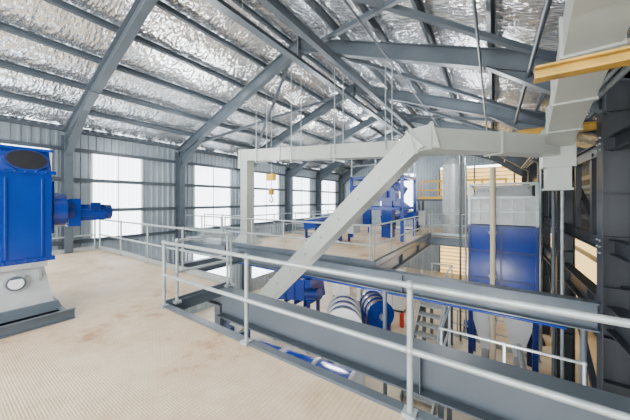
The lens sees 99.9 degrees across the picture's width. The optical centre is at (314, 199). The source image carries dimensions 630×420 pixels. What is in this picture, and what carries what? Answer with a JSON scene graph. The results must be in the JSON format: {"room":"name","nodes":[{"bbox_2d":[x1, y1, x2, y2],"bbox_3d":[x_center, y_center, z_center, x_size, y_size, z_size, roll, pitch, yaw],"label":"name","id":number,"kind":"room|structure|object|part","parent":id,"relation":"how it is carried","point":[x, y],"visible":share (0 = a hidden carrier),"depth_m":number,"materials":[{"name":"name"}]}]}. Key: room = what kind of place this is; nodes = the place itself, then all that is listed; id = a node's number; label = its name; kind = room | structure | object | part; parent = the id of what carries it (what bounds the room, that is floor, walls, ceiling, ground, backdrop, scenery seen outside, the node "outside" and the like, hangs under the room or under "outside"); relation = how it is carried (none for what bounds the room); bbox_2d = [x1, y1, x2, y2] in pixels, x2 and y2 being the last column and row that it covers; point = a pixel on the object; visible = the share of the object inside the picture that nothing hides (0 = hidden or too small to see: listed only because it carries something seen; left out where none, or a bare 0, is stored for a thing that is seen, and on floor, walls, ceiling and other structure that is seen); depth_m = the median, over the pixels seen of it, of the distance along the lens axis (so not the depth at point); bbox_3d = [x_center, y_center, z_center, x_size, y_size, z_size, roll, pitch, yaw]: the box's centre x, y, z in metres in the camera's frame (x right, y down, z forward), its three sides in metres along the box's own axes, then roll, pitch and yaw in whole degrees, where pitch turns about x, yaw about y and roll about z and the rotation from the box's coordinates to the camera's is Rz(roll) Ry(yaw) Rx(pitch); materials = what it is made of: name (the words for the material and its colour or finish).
{"room":"factory interior","nodes":[
{"label":"factory interior","id":0,"kind":"room"},
{"bbox_2d":[0,117,338,313],"bbox_3d":[-4.826,1.401,13.026,0.030,7.497,25.400,0,0,34],"label":"wall","id":1,"kind":"structure","parent":0,"point":[153,171],"depth_m":10.71,"materials":[{"name":"metal"}]},
{"bbox_2d":[0,143,51,169],"bbox_3d":[-8.685,1.375,7.305,0.090,6.050,2.060,0,0,34],"label":"window","id":2,"kind":"structure","parent":1,"relation":"in","point":[0,143],"depth_m":7.98,"materials":[{"name":"white paint"}]},
{"bbox_2d":[90,154,142,237],"bbox_3d":[-7.133,1.375,9.606,0.090,6.050,1.610,0,0,34],"label":"window","id":3,"kind":"structure","parent":1,"relation":"in","point":[105,167],"depth_m":9.59,"materials":[{"name":"white paint"}]},
{"bbox_2d":[0,139,338,271],"bbox_3d":[-4.772,0.840,12.989,0.060,5.040,25.400,0,0,34],"label":"trim","id":4,"kind":"structure","parent":1,"relation":"attached to","point":[3,141],"depth_m":10.52,"materials":[{"name":"grey paint"}]},
{"bbox_2d":[193,165,230,275],"bbox_3d":[-4.938,1.375,12.860,0.090,6.050,2.060,0,0,34],"label":"window","id":5,"kind":"structure","parent":1,"relation":"in","point":[202,196],"depth_m":12.83,"materials":[{"name":"white glass"}]},
{"bbox_2d":[252,172,278,277],"bbox_3d":[-2.925,1.375,15.844,0.090,6.050,2.260,0,0,34],"label":"window","id":6,"kind":"structure","parent":1,"relation":"in","point":[262,197],"depth_m":15.72,"materials":[{"name":"white glass"}]},
{"bbox_2d":[292,177,309,218],"bbox_3d":[-0.968,1.375,18.746,0.090,6.050,2.060,0,0,34],"label":"window","id":7,"kind":"structure","parent":1,"relation":"in","point":[297,183],"depth_m":18.72,"materials":[{"name":"white paint"}]},
{"bbox_2d":[322,180,335,213],"bbox_3d":[1.101,1.375,21.814,0.090,6.050,2.260,0,0,34],"label":"window","id":8,"kind":"structure","parent":1,"relation":"in","point":[327,198],"depth_m":21.79,"materials":[{"name":"white paint"}]},
{"bbox_2d":[194,266,596,419],"bbox_3d":[1.144,5.250,8.938,15.100,0.200,26.100,0,0,34],"label":"floor","id":9,"kind":"structure","parent":0,"point":[209,313],"depth_m":9.71,"materials":[{"name":"concrete"}]},
{"bbox_2d":[61,0,157,253],"bbox_3d":[-1.898,0.215,4.344,14.535,9.870,0.260,0,0,34],"label":"frame","id":10,"kind":"object","parent":9,"relation":"on","point":[140,10],"visible":0.8,"depth_m":6.99,"materials":[{"name":"grey paint"}]},
{"bbox_2d":[102,245,443,419],"bbox_3d":[-3.525,3.345,2.284,13.600,3.610,6.995,0,0,34],"label":"frame","id":11,"kind":"object","parent":9,"relation":"on","point":[191,299],"visible":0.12,"depth_m":2.87,"materials":[{"name":"grey paint"}]},
{"bbox_2d":[172,232,230,304],"bbox_3d":[-1.936,1.129,4.641,0.100,1.033,1.070,0,0,34],"label":"railing","id":12,"kind":"object","parent":11,"relation":"on","point":[177,300],"visible":1,"depth_m":4.45,"materials":[{"name":"metal"}]},
{"bbox_2d":[0,249,405,419],"bbox_3d":[-3.789,1.680,1.893,13.600,0.060,7.900,0,0,34],"label":"floor","id":13,"kind":"structure","parent":11,"relation":"on","point":[123,356],"depth_m":2.64,"materials":[{"name":"beige concrete"}]},
{"bbox_2d":[0,144,112,338],"bbox_3d":[-4.373,0.450,3.746,1.760,2.400,2.440,0,0,34],"label":"machine","id":14,"kind":"object","parent":13,"relation":"on","point":[31,209],"visible":1,"depth_m":3.67,"materials":[{"name":"blue paint"}]},
{"bbox_3d":[-4.563,1.580,3.464,1.760,0.140,1.760,0,0,34],"label":"frame","id":15,"kind":"part","parent":14,"relation":"part of","materials":[{"name":"grey paint"}]},
{"bbox_3d":[-3.901,0.110,4.410,0.520,0.780,0.810,0,0,34],"label":"gear motor","id":16,"kind":"part","parent":14,"relation":"part of","materials":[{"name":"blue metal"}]},
{"bbox_2d":[52,220,96,254],"bbox_3d":[-8.742,1.129,6.621,0.100,1.033,5.300,0,0,34],"label":"railing","id":17,"kind":"object","parent":13,"relation":"on","point":[94,234],"visible":0.32,"depth_m":8.53,"materials":[{"name":"metal"}]},
{"bbox_2d":[98,219,233,286],"bbox_3d":[-4.403,1.129,6.974,6.800,1.033,0.100,0,0,34],"label":"railing","id":18,"kind":"object","parent":13,"relation":"on","point":[120,252],"visible":0.9,"depth_m":6.30,"materials":[{"name":"metal"}]},
{"bbox_2d":[159,240,629,419],"bbox_3d":[0.458,1.129,2.200,6.800,1.033,0.100,0,0,34],"label":"railing","id":19,"kind":"object","parent":13,"relation":"on","point":[409,412],"visible":1,"depth_m":2.00,"materials":[{"name":"metal"}]},
{"bbox_2d":[216,287,629,419],"bbox_3d":[1.213,1.900,3.006,7.150,0.500,0.260,0,0,34],"label":"beam","id":20,"kind":"structure","parent":11,"relation":"attached to","point":[477,397],"depth_m":2.94,"materials":[{"name":"grey metal"}]},
{"bbox_2d":[268,276,324,352],"bbox_3d":[-0.589,3.700,9.429,2.387,2.900,1.116,0,0,34],"label":"press","id":21,"kind":"object","parent":9,"relation":"on","point":[307,290],"visible":0.4,"depth_m":9.02,"materials":[{"name":"blue metal"}]},
{"bbox_2d":[254,338,364,385],"bbox_3d":[-0.360,4.100,5.189,2.800,2.100,1.300,0,0,28],"label":"drum","id":22,"kind":"object","parent":9,"relation":"on","point":[347,373],"visible":0.16,"depth_m":5.04,"materials":[{"name":"blue metal"}]},
{"bbox_2d":[333,283,352,296],"bbox_3d":[1.454,4.150,13.958,1.000,2.000,0.430,0,0,34],"label":"tall cabinet","id":23,"kind":"object","parent":9,"relation":"on","point":[337,288],"visible":0.11,"depth_m":13.80,"materials":[{"name":"white metal"}]},
{"bbox_2d":[327,293,361,367],"bbox_3d":[0.905,4.150,8.316,1.100,2.000,1.700,0,0,7],"label":"drum","id":24,"kind":"object","parent":9,"relation":"on","point":[343,305],"visible":0.39,"depth_m":8.06,"materials":[{"name":"white metal"}]},
{"bbox_2d":[360,289,364,317],"bbox_3d":[1.907,4.419,11.590,1.000,1.461,1.450,0,0,34],"label":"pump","id":25,"kind":"object","parent":9,"relation":"on","point":[361,290],"visible":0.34,"depth_m":10.96,"materials":[{"name":"metal"}]},
{"bbox_2d":[357,288,378,302],"bbox_3d":[2.615,4.150,13.175,1.000,2.000,0.430,0,0,34],"label":"tall cabinet","id":26,"kind":"object","parent":9,"relation":"on","point":[358,289],"visible":0.04,"depth_m":13.22,"materials":[{"name":"white metal"}]},
{"bbox_2d":[359,291,393,330],"bbox_3d":[2.187,4.290,9.501,0.940,1.720,1.500,0,0,-4],"label":"drum","id":27,"kind":"object","parent":9,"relation":"on","point":[371,302],"visible":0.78,"depth_m":9.00,"materials":[{"name":"blue metal"}]},
{"bbox_2d":[382,267,405,312],"bbox_3d":[3.692,4.150,12.448,1.000,2.000,0.430,0,0,34],"label":"tall cabinet","id":28,"kind":"object","parent":9,"relation":"on","point":[398,303],"visible":0.24,"depth_m":12.19,"materials":[{"name":"white metal"}]},
{"bbox_2d":[214,121,576,337],"bbox_3d":[0.846,1.925,5.509,7.822,6.450,1.994,0,0,20],"label":"conveyor","id":29,"kind":"object","parent":9,"relation":"on","point":[418,141],"visible":0.74,"depth_m":4.65,"materials":[{"name":"grey metal"}]},
{"bbox_2d":[542,0,629,190],"bbox_3d":[2.808,-1.068,2.801,0.434,1.776,5.892,0,0,38],"label":"duct","id":30,"kind":"object","parent":29,"relation":"attached to","point":[586,27],"visible":0.68,"depth_m":2.62,"materials":[{"name":"grey metal"}]},
{"bbox_2d":[399,310,403,327],"bbox_3d":[3.525,4.825,10.770,0.180,0.650,0.180,0,0,34],"label":"fire extinguisher","id":31,"kind":"object","parent":9,"relation":"on","point":[401,314],"visible":1,"depth_m":10.69,"materials":[{"name":"red paint"}]},
{"bbox_2d":[175,36,629,397],"bbox_3d":[0.121,0.215,7.337,14.535,9.870,0.260,0,0,34],"label":"frame","id":32,"kind":"object","parent":9,"relation":"on","point":[612,110],"visible":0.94,"depth_m":4.33,"materials":[{"name":"grey paint"}]},
{"bbox_2d":[205,0,404,136],"bbox_3d":[0.643,-4.340,9.216,0.200,0.820,18.000,0,0,34],"label":"cable tray","id":33,"kind":"object","parent":32,"relation":"hanging from","point":[224,7],"visible":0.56,"depth_m":7.01,"materials":[{"name":"grey paint"}]},
{"bbox_2d":[184,240,599,332],"bbox_3d":[-0.582,1.890,7.811,12.500,0.460,0.240,0,0,34],"label":"beam","id":34,"kind":"structure","parent":32,"relation":"attached to","point":[551,299],"depth_m":5.46,"materials":[{"name":"grey metal"}]},
{"bbox_2d":[179,251,243,270],"bbox_3d":[-3.161,1.890,7.832,0.180,0.340,2.550,0,0,34],"label":"beam","id":35,"kind":"structure","parent":34,"relation":"attached to","point":[235,260],"depth_m":7.88,"materials":[{"name":"grey metal"}]},
{"bbox_2d":[542,244,629,356],"bbox_3d":[5.940,1.890,5.945,0.200,0.400,9.900,0,0,34],"label":"beam","id":36,"kind":"structure","parent":32,"relation":"attached to","point":[580,284],"depth_m":5.30,"materials":[{"name":"metal"}]},
{"bbox_2d":[237,263,587,394],"bbox_3d":[0.768,3.575,7.263,9.551,3.050,0.358,0,0,34],"label":"pipes","id":37,"kind":"object","parent":9,"relation":"on","point":[583,333],"visible":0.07,"depth_m":5.72,"materials":[{"name":"grey metal"}]},
{"bbox_2d":[242,82,596,381],"bbox_3d":[2.134,0.215,10.321,14.535,9.870,0.260,0,0,34],"label":"frame","id":38,"kind":"object","parent":9,"relation":"on","point":[506,117],"visible":0.41,"depth_m":7.87,"materials":[{"name":"grey paint"}]},
{"bbox_2d":[0,0,552,163],"bbox_3d":[1.722,-2.722,9.694,9.084,1.020,20.000,0,0,34],"label":"brace","id":39,"kind":"object","parent":38,"relation":"attached to","point":[546,8],"visible":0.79,"depth_m":5.18,"materials":[{"name":"grey paint"}]},
{"bbox_2d":[0,0,596,174],"bbox_3d":[1.206,-3.222,9.017,14.515,3.079,25.300,0,0,34],"label":"roof purlins","id":40,"kind":"structure","parent":38,"relation":"attached to","point":[418,5],"depth_m":7.42,"materials":[{"name":"grey paint"}]},
{"bbox_2d":[258,0,415,128],"bbox_3d":[1.572,-3.750,8.589,0.140,0.220,18.000,0,0,34],"label":"beam","id":41,"kind":"structure","parent":38,"relation":"attached to","point":[276,7],"depth_m":6.54,"materials":[{"name":"grey metal"}]},
{"bbox_2d":[201,0,556,161],"bbox_3d":[1.680,-3.248,10.628,11.972,2.296,14.391,0,0,34],"label":"roof bracing","id":42,"kind":"structure","parent":38,"relation":"attached to","point":[380,6],"depth_m":6.52,"materials":[{"name":"grey paint"}]},
{"bbox_2d":[266,110,275,202],"bbox_3d":[-1.687,-1.674,10.196,0.340,3.581,0.180,0,0,34],"label":"hoist","id":43,"kind":"object","parent":42,"relation":"hanging from","point":[271,177],"visible":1,"depth_m":10.18,"materials":[{"name":"yellow paint"}]},
{"bbox_3d":[-0.227,1.890,11.914,8.500,0.400,0.200,0,0,34],"label":"beam","id":44,"kind":"structure","parent":38,"relation":"attached to","visible":0},
{"bbox_2d":[378,236,430,269],"bbox_3d":[3.380,1.870,9.481,0.200,0.400,6.900,0,0,34],"label":"beam","id":45,"kind":"structure","parent":44,"relation":"attached to","point":[394,264],"depth_m":8.96,"materials":[{"name":"grey metal"}]},
{"bbox_2d":[400,269,452,414],"bbox_3d":[3.554,3.712,8.086,0.818,2.912,3.919,0,0,34],"label":"staircase","id":46,"kind":"structure","parent":9,"relation":"on","point":[422,312],"depth_m":8.01,"materials":[{"name":"metal"}]},
{"bbox_2d":[431,262,452,278],"bbox_3d":[4.230,2.829,9.088,0.770,1.033,1.500,0,0,34],"label":"railing","id":47,"kind":"object","parent":46,"relation":"on","point":[451,266],"visible":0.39,"depth_m":9.47,"materials":[{"name":"metal"}]},
{"bbox_2d":[316,125,536,216],"bbox_3d":[6.160,0.215,16.291,14.535,9.870,0.260,0,0,34],"label":"frame","id":48,"kind":"object","parent":9,"relation":"on","point":[324,172],"visible":0.38,"depth_m":17.31,"materials":[{"name":"grey paint"}]},
{"bbox_2d":[339,155,527,204],"bbox_3d":[8.145,0.215,19.233,14.535,9.870,0.260,0,0,34],"label":"frame","id":49,"kind":"object","parent":9,"relation":"on","point":[344,177],"visible":0.12,"depth_m":17.33,"materials":[{"name":"grey paint"}]},
{"bbox_2d":[430,402,437,416],"bbox_3d":[2.302,4.629,5.202,0.100,1.033,2.100,0,0,34],"label":"railing","id":50,"kind":"object","parent":9,"relation":"on","point":[434,404],"visible":0.03,"depth_m":5.27,"materials":[{"name":"metal"}]},
{"bbox_2d":[285,108,585,336],"bbox_3d":[4.147,0.215,13.306,14.535,9.870,0.260,0,0,34],"label":"frame","id":51,"kind":"object","parent":9,"relation":"on","point":[293,168],"visible":0.4,"depth_m":12.32,"materials":[{"name":"grey paint"}]},
{"bbox_2d":[287,225,467,247],"bbox_3d":[3.444,1.870,13.780,12.500,0.440,0.220,0,0,34],"label":"beam","id":52,"kind":"structure","parent":51,"relation":"attached to","point":[441,240],"depth_m":12.13,"materials":[{"name":"grey metal"}]},
{"bbox_2d":[193,226,467,267],"bbox_3d":[2.466,1.620,12.329,12.500,0.200,10.800,0,0,34],"label":"deck","id":53,"kind":"object","parent":52,"relation":"on","point":[346,250],"visible":0.52,"depth_m":9.61,"materials":[{"name":"concrete"}]},
{"bbox_2d":[185,215,221,243],"bbox_3d":[-4.560,1.129,10.675,2.600,1.033,0.100,0,0,34],"label":"railing","id":54,"kind":"object","parent":53,"relation":"on","point":[201,216],"visible":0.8,"depth_m":10.46,"materials":[{"name":"metal"}]},
{"bbox_2d":[203,213,239,239],"bbox_3d":[-3.987,1.129,11.435,2.700,1.033,0.100,0,0,34],"label":"railing","id":55,"kind":"object","parent":53,"relation":"on","point":[222,215],"visible":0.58,"depth_m":11.49,"materials":[{"name":"metal"}]},
{"bbox_2d":[254,210,334,237],"bbox_3d":[-0.115,1.129,14.673,0.100,1.033,9.500,0,0,34],"label":"railing","id":56,"kind":"object","parent":53,"relation":"on","point":[274,225],"visible":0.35,"depth_m":12.55,"materials":[{"name":"metal"}]},
{"bbox_2d":[224,216,370,260],"bbox_3d":[-0.988,1.129,8.326,5.850,1.033,0.100,0,0,34],"label":"railing","id":57,"kind":"object","parent":53,"relation":"on","point":[225,217],"visible":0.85,"depth_m":8.21,"materials":[{"name":"metal"}]},
{"bbox_2d":[292,213,330,234],"bbox_3d":[-0.017,1.129,12.315,2.700,1.033,0.100,0,0,34],"label":"railing","id":58,"kind":"object","parent":53,"relation":"on","point":[293,232],"visible":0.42,"depth_m":12.73,"materials":[{"name":"metal"}]},
{"bbox_2d":[303,215,359,243],"bbox_3d":[0.598,1.083,10.568,2.228,1.135,1.050,0,0,34],"label":"screen","id":59,"kind":"object","parent":53,"relation":"on","point":[353,229],"visible":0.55,"depth_m":10.39,"materials":[{"name":"blue metal"}]},
{"bbox_2d":[319,213,362,223],"bbox_3d":[1.309,1.083,13.947,2.228,1.135,1.050,0,0,34],"label":"screen","id":60,"kind":"object","parent":53,"relation":"on","point":[361,217],"visible":0.03,"depth_m":13.64,"materials":[{"name":"blue metal"}]},
{"bbox_2d":[234,59,467,243],"bbox_3d":[1.447,-1.409,8.114,9.797,6.119,2.500,0,0,16],"label":"duct","id":61,"kind":"object","parent":53,"relation":"on","point":[246,158],"visible":0.66,"depth_m":8.70,"materials":[{"name":"grey metal"}]},
{"bbox_2d":[349,185,378,226],"bbox_3d":[3.221,0.250,16.602,1.926,2.800,0.970,0,0,34],"label":"bucket elevator","id":62,"kind":"object","parent":53,"relation":"on","point":[365,215],"visible":0.12,"depth_m":16.50,"materials":[{"name":"blue metal"}]},
{"bbox_3d":[3.252,0.575,16.624,0.560,2.150,0.480,0,0,34],"label":"leg casing","id":63,"kind":"part","parent":62,"relation":"part of","materials":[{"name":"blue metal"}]},
{"bbox_2d":[350,174,415,241],"bbox_3d":[3.088,0.310,11.909,2.320,2.680,2.120,0,0,34],"label":"gantry","id":64,"kind":"object","parent":53,"relation":"on","point":[403,177],"visible":0.56,"depth_m":11.13,"materials":[{"name":"blue metal"}]},
{"bbox_2d":[350,159,415,176],"bbox_3d":[3.088,-1.501,11.909,2.300,0.933,2.100,0,0,34],"label":"railing","id":65,"kind":"object","parent":64,"relation":"on","point":[375,164],"visible":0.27,"depth_m":11.59,"materials":[{"name":"metal"}]},
{"bbox_2d":[377,187,409,237],"bbox_3d":[3.223,0.525,11.776,1.926,2.250,0.970,0,0,34],"label":"machine","id":66,"kind":"object","parent":53,"relation":"on","point":[390,198],"visible":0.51,"depth_m":11.56,"materials":[{"name":"blue metal"}]},
{"bbox_3d":[3.253,0.850,11.798,0.560,1.600,0.480,0,0,34],"label":"leg casing","id":67,"kind":"part","parent":66,"relation":"part of","materials":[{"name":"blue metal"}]},
{"bbox_3d":[3.159,0.131,11.683,2.016,1.038,0.507,0,0,19],"label":"discharge spout","id":68,"kind":"part","parent":66,"relation":"part of","materials":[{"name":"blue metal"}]},
{"bbox_2d":[391,181,407,227],"bbox_3d":[4.295,0.050,15.154,1.926,3.200,0.970,0,0,34],"label":"bucket elevator","id":69,"kind":"object","parent":53,"relation":"on","point":[396,184],"visible":0.04,"depth_m":14.77,"materials":[{"name":"blue metal"}]},
{"bbox_3d":[4.232,-0.819,15.061,2.016,1.038,0.507,0,0,19],"label":"discharge spout","id":70,"kind":"part","parent":69,"relation":"part of","materials":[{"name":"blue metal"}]},
{"bbox_2d":[372,213,429,261],"bbox_3d":[3.421,1.129,9.543,0.100,1.033,7.050,0,0,34],"label":"railing","id":71,"kind":"object","parent":53,"relation":"on","point":[422,215],"visible":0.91,"depth_m":8.19,"materials":[{"name":"metal"}]},
{"bbox_2d":[380,210,426,231],"bbox_3d":[4.581,1.083,13.791,2.228,1.135,1.050,0,0,34],"label":"screen","id":72,"kind":"object","parent":53,"relation":"on","point":[410,213],"visible":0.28,"depth_m":13.31,"materials":[{"name":"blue metal"}]},
{"bbox_2d":[372,210,467,229],"bbox_3d":[6.549,1.129,15.968,9.700,1.033,0.100,0,0,34],"label":"railing","id":73,"kind":"object","parent":53,"relation":"on","point":[396,210],"visible":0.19,"depth_m":15.98,"materials":[{"name":"metal"}]},
{"bbox_2d":[417,199,467,227],"bbox_3d":[7.815,0.800,14.269,4.200,1.700,1.200,0,0,34],"label":"platform","id":74,"kind":"object","parent":53,"relation":"on","point":[418,200],"visible":0.24,"depth_m":14.90,"materials":[{"name":"grey paint"}]},
{"bbox_2d":[418,177,506,198],"bbox_3d":[7.536,-0.571,13.855,4.100,1.033,0.100,0,0,34],"label":"railing","id":75,"kind":"object","parent":74,"relation":"on","point":[481,179],"visible":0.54,"depth_m":14.39,"materials":[{"name":"metal"}]},
{"bbox_2d":[422,179,505,196],"bbox_3d":[8.095,-0.571,14.684,4.100,1.033,0.100,0,0,34],"label":"railing","id":76,"kind":"object","parent":74,"relation":"on","point":[496,179],"visible":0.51,"depth_m":15.19,"materials":[{"name":"metal"}]},
{"bbox_2d":[431,213,467,236],"bbox_3d":[7.037,1.129,11.417,3.800,1.033,0.100,0,0,34],"label":"railing","id":77,"kind":"object","parent":53,"relation":"on","point":[432,224],"visible":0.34,"depth_m":12.08,"materials":[{"name":"metal"}]},
{"bbox_2d":[442,158,464,233],"bbox_3d":[6.821,-0.175,13.010,1.060,3.650,1.060,0,0,34],"label":"silo","id":78,"kind":"object","parent":53,"relation":"on","point":[450,183],"visible":0.8,"depth_m":12.60,"materials":[{"name":"silver metal"}]},
{"bbox_2d":[438,404,451,419],"bbox_3d":[3.619,4.325,5.098,2.100,1.650,1.300,0,0,34],"label":"walkway","id":79,"kind":"object","parent":9,"relation":"on","point":[440,407],"visible":0.04,"depth_m":5.14,"materials":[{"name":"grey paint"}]},
{"bbox_2d":[439,306,587,385],"bbox_3d":[3.619,2.979,5.098,2.100,1.033,1.300,0,0,34],"label":"railing","id":80,"kind":"object","parent":79,"relation":"on","point":[448,313],"visible":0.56,"depth_m":4.59,"materials":[{"name":"metal"}]},
{"bbox_2d":[462,319,478,339],"bbox_3d":[6.338,4.419,10.290,1.000,1.461,1.450,0,0,34],"label":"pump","id":81,"kind":"object","parent":9,"relation":"on","point":[463,330],"visible":0.09,"depth_m":10.01,"materials":[{"name":"blue metal"}]},
{"bbox_2d":[426,309,540,362],"bbox_3d":[5.807,4.629,9.593,3.634,1.033,0.111,0,0,41],"label":"railing","id":82,"kind":"object","parent":9,"relation":"on","point":[457,310],"visible":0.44,"depth_m":9.14,"materials":[{"name":"metal"}]},
{"bbox_2d":[489,167,496,359],"bbox_3d":[4.904,2.100,7.307,0.195,6.000,0.200,0,0,-30],"label":"downpipe","id":83,"kind":"object","parent":9,"relation":"on","point":[492,232],"visible":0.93,"depth_m":7.24,"materials":[{"name":"grey metal"}]},
{"bbox_2d":[468,182,538,371],"bbox_3d":[5.653,2.337,8.068,1.630,5.625,1.580,0,0,34],"label":"collector","id":84,"kind":"object","parent":9,"relation":"on","point":[517,209],"visible":0.73,"depth_m":7.40,"materials":[{"name":"blue metal"}]},
{"bbox_2d":[516,343,525,368],"bbox_3d":[4.569,4.419,6.417,1.000,1.461,1.450,0,0,34],"label":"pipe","id":85,"kind":"object","parent":9,"relation":"on","point":[521,359],"visible":0.1,"depth_m":6.23,"materials":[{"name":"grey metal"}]},
{"bbox_2d":[459,38,629,378],"bbox_3d":[6.473,1.721,8.300,3.520,6.758,13.000,0,0,34],"label":"rack","id":86,"kind":"object","parent":9,"relation":"on","point":[625,69],"visible":0.34,"depth_m":6.14,"materials":[{"name":"metal"}]},
{"bbox_2d":[341,155,496,270],"bbox_3d":[8.265,0.103,19.496,14.500,10.093,0.030,0,0,34],"label":"wall","id":87,"kind":"structure","parent":0,"point":[426,168],"depth_m":19.50,"materials":[{"name":"metal"}]},
{"bbox_2d":[399,174,413,209],"bbox_3d":[6.441,-0.600,20.727,2.700,2.800,0.030,0,0,34],"label":"window","id":88,"kind":"structure","parent":87,"relation":"in","point":[408,197],"depth_m":20.22,"materials":[{"name":"white"}]},
{"bbox_2d":[439,246,467,275],"bbox_3d":[11.581,3.575,17.169,6.480,3.150,0.180,0,0,34],"label":"window","id":89,"kind":"structure","parent":87,"relation":"in","point":[448,255],"depth_m":18.57,"materials":[{"name":"brown"}]},
{"bbox_2d":[439,166,521,194],"bbox_3d":[11.581,-1.325,17.169,6.480,1.950,0.180,0,0,34],"label":"window","id":90,"kind":"structure","parent":87,"relation":"in","point":[481,172],"depth_m":17.44,"materials":[{"name":"brown"}]},
{"bbox_2d":[525,125,629,388],"bbox_3d":[7.480,1.960,6.896,1.630,5.960,21.800,0,0,34],"label":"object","id":91,"kind":"structure","parent":87,"relation":"attached to","point":[622,137],"depth_m":5.51,"materials":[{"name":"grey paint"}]},
{"bbox_2d":[582,163,596,336],"bbox_3d":[8.201,1.640,6.410,0.030,7.020,21.800,0,0,34],"label":"wall","id":92,"kind":"structure","parent":0,"point":[585,168],"depth_m":11.03,"materials":[{"name":"metal"}]},
{"bbox_2d":[519,121,596,133],"bbox_3d":[6.811,-1.850,6.745,2.550,0.200,0.160,0,0,34],"label":"support beam","id":93,"kind":"structure","parent":92,"relation":"attached to","point":[587,126],"depth_m":6.73,"materials":[{"name":"yellow paint"}]},
{"bbox_2d":[533,45,629,83],"bbox_3d":[3.015,-1.040,1.404,2.870,0.140,0.120,0,0,34],"label":"support beam","id":94,"kind":"structure","parent":92,"relation":"attached to","point":[618,57],"depth_m":2.03,"materials":[{"name":"yellow paint"}]},
{"bbox_2d":[575,239,596,284],"bbox_3d":[11.836,3.100,11.798,0.030,3.000,8.800,0,0,34],"label":"window","id":95,"kind":"structure","parent":92,"relation":"in","point":[588,267],"depth_m":11.03,"materials":[{"name":"brown"}]},
{"bbox_3d":[1.155,-3.463,8.991,15.402,3.118,25.600,0,0,34],"label":"ceiling","id":96,"kind":"structure","parent":0,"visible":0},
{"bbox_2d":[0,0,405,172],"bbox_3d":[-2.224,-3.555,11.331,6.775,2.631,25.501,0,0,34],"label":"ceiling","id":97,"kind":"structure","parent":96,"relation":"attached to","point":[40,17],"depth_m":7.56,"materials":[{"name":"silver metal"}]},
{"bbox_2d":[256,0,629,148],"bbox_3d":[3.983,-3.323,7.144,8.241,3.096,25.501,0,0,34],"label":"ceiling","id":98,"kind":"structure","parent":96,"relation":"attached to","point":[517,20],"depth_m":6.06,"materials":[{"name":"silver metal"}]}
]}

